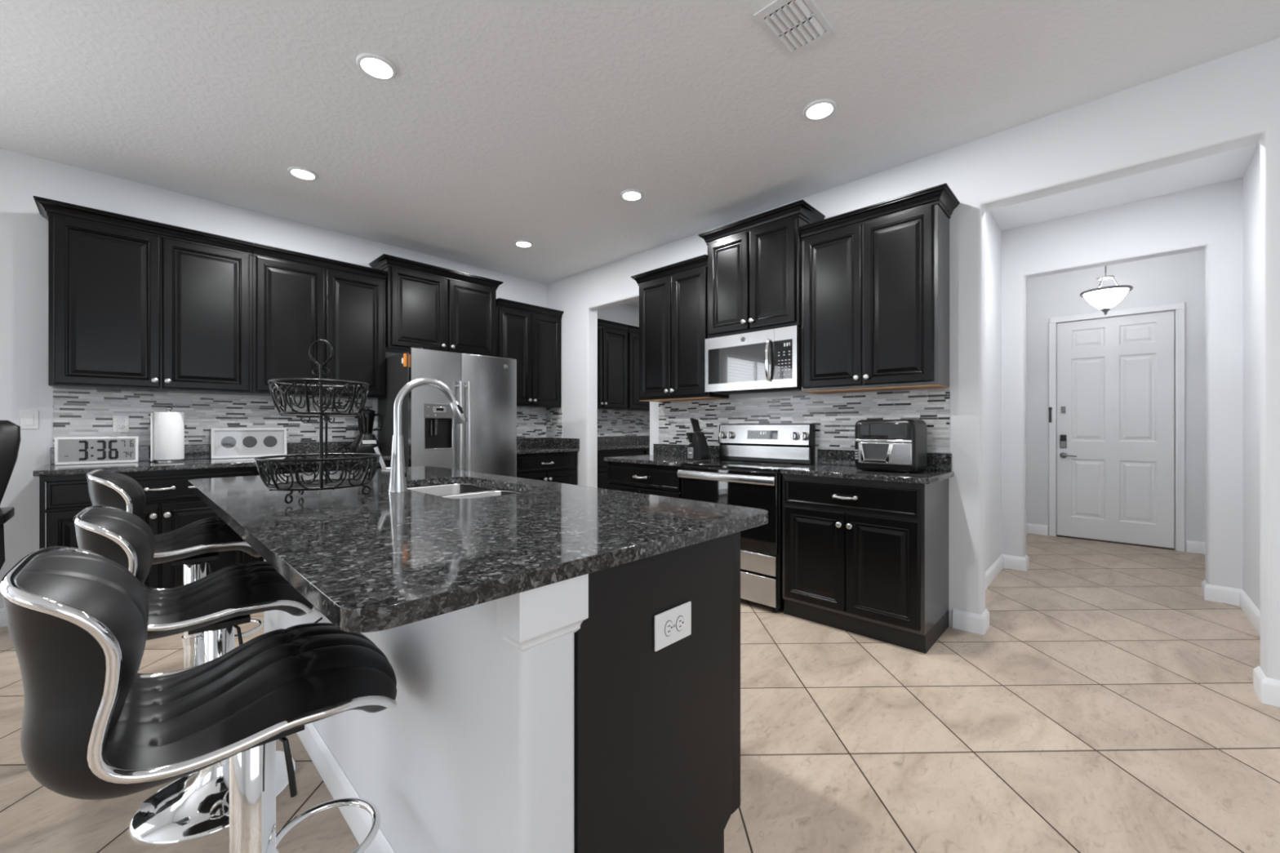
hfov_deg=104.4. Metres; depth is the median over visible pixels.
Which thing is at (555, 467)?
base cabinet
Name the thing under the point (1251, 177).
wall
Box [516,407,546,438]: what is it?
tile backsplash
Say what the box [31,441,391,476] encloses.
countertop
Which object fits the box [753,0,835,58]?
ceiling vent
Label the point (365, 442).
blender
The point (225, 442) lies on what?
framed display
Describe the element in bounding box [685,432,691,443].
steak knife
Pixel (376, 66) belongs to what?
recessed light
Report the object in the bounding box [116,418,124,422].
receptacle
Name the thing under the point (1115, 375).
door
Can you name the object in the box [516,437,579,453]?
countertop
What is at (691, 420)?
kitchen knife
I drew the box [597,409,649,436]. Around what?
tile backsplash
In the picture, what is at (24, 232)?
wall
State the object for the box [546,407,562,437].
tile backsplash
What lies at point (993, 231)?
wall
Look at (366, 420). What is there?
jar
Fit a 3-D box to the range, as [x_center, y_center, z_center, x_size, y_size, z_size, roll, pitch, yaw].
[0.758,0.584,3.576,0.787,1.212,0.587,0,0,44]
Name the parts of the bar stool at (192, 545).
chrome trim, seat mount, height lever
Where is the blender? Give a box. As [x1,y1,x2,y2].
[350,408,382,453]
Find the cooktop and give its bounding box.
[681,459,810,471]
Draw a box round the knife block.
[687,431,709,460]
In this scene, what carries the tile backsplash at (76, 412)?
attached to the wall at (24, 232)
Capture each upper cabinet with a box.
[33,195,253,395]
[246,242,387,399]
[368,253,503,357]
[496,297,564,408]
[597,318,630,409]
[613,325,649,411]
[630,254,728,402]
[697,199,825,338]
[797,182,959,394]
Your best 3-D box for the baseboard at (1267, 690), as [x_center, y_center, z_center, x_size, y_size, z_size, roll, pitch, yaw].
[4.911,1.140,2.489,2.766,0.119,3.606,0,0,44]
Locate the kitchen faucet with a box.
[373,377,467,492]
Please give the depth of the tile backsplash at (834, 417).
3.48 m
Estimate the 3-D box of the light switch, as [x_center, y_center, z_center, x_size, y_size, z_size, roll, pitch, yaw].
[-3.723,-0.041,3.025,0.009,0.114,0.072,0,0,44]
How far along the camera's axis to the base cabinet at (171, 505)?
2.98 m
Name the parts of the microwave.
door, door handle, control panel, control frame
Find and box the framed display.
[210,427,287,458]
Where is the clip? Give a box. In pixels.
[401,353,407,367]
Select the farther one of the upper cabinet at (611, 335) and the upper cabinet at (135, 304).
the upper cabinet at (611, 335)
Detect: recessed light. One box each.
[287,166,318,180]
[355,53,396,79]
[514,240,533,247]
[620,189,643,200]
[803,98,836,120]
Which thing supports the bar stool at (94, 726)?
on the floor
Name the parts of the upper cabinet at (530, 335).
door, crown moulding, door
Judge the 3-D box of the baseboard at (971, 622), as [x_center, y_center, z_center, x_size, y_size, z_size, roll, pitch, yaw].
[3.146,1.140,4.185,0.193,0.119,3.606,0,0,44]
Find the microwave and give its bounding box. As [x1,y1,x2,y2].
[705,325,801,395]
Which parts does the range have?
burner knob, oven handle, oven door, burner knob, storage drawer, door trim, control panel, backguard panel, burner knob, burner knob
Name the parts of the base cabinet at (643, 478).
door, pull handle, drawer, door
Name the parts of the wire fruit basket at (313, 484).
ring handle, stem, stem rod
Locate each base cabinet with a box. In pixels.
[39,466,256,588]
[256,460,391,561]
[516,451,577,492]
[597,448,644,488]
[607,461,683,498]
[782,474,948,653]
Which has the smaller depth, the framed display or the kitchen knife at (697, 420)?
the framed display
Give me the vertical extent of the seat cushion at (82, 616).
0.408 m
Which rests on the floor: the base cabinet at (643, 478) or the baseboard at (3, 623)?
the base cabinet at (643, 478)
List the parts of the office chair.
armrest, backrest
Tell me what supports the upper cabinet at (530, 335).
attached to the wall at (24, 232)
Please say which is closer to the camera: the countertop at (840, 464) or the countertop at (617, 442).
the countertop at (840, 464)
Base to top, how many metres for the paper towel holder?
0.368 m
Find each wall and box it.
[0,147,639,608]
[546,37,1279,679]
[985,210,1001,572]
[1001,177,1242,589]
[1026,249,1204,551]
[1242,145,1260,611]
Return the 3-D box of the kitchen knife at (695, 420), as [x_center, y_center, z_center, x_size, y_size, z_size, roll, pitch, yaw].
[0.447,-0.005,3.974,0.055,0.114,0.033,0,0,44]
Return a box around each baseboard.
[0,608,7,627]
[952,523,1048,635]
[1186,540,1279,706]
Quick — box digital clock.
[54,436,138,465]
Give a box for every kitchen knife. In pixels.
[689,417,696,432]
[693,418,698,431]
[696,419,701,431]
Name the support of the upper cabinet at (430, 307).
attached to the wall at (24, 232)
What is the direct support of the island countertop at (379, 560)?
on the kitchen island
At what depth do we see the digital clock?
3.11 m
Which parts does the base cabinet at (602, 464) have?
door, drawer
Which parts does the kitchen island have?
baseboard, frame, panel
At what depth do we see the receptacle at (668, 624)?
1.12 m
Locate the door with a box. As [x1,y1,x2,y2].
[1057,311,1174,550]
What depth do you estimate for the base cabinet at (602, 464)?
5.65 m
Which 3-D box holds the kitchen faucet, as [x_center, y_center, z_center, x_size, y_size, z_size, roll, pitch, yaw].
[-0.857,0.026,1.966,0.111,0.436,0.337,0,0,44]
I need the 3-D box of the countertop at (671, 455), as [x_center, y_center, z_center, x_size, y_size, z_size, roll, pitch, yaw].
[0.184,0.228,4.161,0.850,0.136,0.557,0,0,44]
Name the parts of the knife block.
plate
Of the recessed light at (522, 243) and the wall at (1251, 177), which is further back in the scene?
the recessed light at (522, 243)
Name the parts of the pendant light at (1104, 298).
plate, lamp shade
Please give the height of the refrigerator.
1.822 m
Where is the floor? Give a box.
[0,533,1279,852]
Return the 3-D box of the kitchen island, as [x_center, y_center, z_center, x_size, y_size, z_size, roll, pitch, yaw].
[-0.791,0.734,1.893,2.316,0.912,0.710,0,0,44]
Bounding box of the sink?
[406,483,524,498]
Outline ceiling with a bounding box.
[0,0,1279,307]
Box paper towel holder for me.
[155,406,182,462]
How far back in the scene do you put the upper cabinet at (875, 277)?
2.96 m
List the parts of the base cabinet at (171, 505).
door, drawer, knob, pull handle, knob, door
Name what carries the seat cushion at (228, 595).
on the bar stool at (194, 806)
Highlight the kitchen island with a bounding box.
[263,483,740,852]
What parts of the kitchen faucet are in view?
lever handle, gooseneck spout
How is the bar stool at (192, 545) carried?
on the floor
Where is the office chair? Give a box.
[0,420,20,569]
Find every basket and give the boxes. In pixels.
[254,339,380,503]
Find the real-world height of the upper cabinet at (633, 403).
1.070 m
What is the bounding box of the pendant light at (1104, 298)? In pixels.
[1079,265,1133,315]
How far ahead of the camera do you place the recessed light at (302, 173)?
3.23 m
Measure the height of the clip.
0.105 m
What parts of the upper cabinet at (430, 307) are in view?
door, crown moulding, door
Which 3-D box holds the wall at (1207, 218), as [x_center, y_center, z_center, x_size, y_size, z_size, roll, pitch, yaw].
[3.595,-0.233,3.778,1.650,2.905,0.130,0,0,44]
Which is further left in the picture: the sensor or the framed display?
the framed display
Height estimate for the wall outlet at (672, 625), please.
0.080 m
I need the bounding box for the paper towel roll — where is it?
[151,412,184,461]
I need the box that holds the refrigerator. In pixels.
[377,346,516,491]
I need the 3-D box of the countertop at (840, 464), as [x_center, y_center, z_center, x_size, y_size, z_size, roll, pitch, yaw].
[1.370,0.228,3.022,0.832,0.136,0.557,0,0,44]
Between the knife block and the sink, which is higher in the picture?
the knife block
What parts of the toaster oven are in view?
drawer handle, drawer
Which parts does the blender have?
motor, lid, jar handle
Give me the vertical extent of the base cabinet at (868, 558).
0.893 m
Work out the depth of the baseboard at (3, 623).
2.95 m
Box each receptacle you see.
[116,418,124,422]
[116,424,124,429]
[664,620,672,636]
[675,615,684,631]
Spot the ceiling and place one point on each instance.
(499, 123)
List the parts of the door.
lever handle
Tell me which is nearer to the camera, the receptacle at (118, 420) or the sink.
the sink
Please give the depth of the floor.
1.91 m
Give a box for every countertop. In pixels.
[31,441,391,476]
[187,466,768,632]
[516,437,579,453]
[597,435,649,450]
[604,444,719,466]
[780,448,954,484]
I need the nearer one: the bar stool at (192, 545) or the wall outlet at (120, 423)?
the bar stool at (192, 545)
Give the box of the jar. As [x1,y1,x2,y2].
[357,413,374,434]
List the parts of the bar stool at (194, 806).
chrome trim, seat mount, height lever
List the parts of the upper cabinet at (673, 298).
door, crown moulding, underside panel, door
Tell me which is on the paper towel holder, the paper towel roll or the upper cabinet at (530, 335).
the paper towel roll
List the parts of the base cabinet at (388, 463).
drawer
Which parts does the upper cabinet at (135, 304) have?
door, crown moulding, knob, knob, door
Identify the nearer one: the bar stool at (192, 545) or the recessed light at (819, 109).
the bar stool at (192, 545)
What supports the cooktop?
in the range
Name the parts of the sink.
bowl, bowl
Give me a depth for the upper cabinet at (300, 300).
3.85 m
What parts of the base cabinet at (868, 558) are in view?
door, knob, pull handle, knob, drawer, door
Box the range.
[677,423,814,612]
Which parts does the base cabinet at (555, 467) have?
door, drawer, pull handle, door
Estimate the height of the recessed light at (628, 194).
0.012 m
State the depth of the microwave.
3.50 m
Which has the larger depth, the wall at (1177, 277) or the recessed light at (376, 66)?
the wall at (1177, 277)
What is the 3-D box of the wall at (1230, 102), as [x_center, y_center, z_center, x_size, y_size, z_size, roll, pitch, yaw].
[1.852,-0.233,3.046,8.150,2.905,0.140,0,0,44]
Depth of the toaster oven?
2.86 m
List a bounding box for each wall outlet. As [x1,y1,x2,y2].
[112,415,128,432]
[654,601,691,651]
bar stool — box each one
[0,546,397,852]
[73,505,313,845]
[85,469,263,669]
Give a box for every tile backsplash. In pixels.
[53,388,372,447]
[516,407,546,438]
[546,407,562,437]
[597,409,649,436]
[658,388,950,464]
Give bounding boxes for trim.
[1048,302,1184,551]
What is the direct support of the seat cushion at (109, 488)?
on the bar stool at (192, 545)
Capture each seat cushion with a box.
[17,550,396,769]
[82,506,313,624]
[92,471,244,552]
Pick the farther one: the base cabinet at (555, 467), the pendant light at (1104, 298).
the base cabinet at (555, 467)
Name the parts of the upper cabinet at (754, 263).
door, crown moulding, door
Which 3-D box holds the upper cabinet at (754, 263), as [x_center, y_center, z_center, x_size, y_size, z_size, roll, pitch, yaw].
[0.872,-1.075,3.644,0.849,0.805,0.349,0,0,44]
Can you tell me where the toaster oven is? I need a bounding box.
[854,419,926,473]
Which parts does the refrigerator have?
freezer door, dispenser sill, dispenser panel, dispenser display frame, door handle, door handle, door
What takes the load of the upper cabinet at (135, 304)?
attached to the wall at (24, 232)
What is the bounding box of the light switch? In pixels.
[20,410,38,429]
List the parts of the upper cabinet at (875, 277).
door, knob, knob, underside panel, crown moulding, door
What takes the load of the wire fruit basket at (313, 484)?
on the island countertop at (379, 560)
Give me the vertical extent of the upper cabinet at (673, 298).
1.096 m
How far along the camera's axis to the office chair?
2.49 m
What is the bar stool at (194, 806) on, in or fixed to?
on the floor
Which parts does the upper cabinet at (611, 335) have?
door, crown moulding, door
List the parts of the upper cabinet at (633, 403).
crown moulding, door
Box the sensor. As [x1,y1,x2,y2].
[1048,407,1052,422]
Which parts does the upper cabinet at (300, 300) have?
door, crown moulding, door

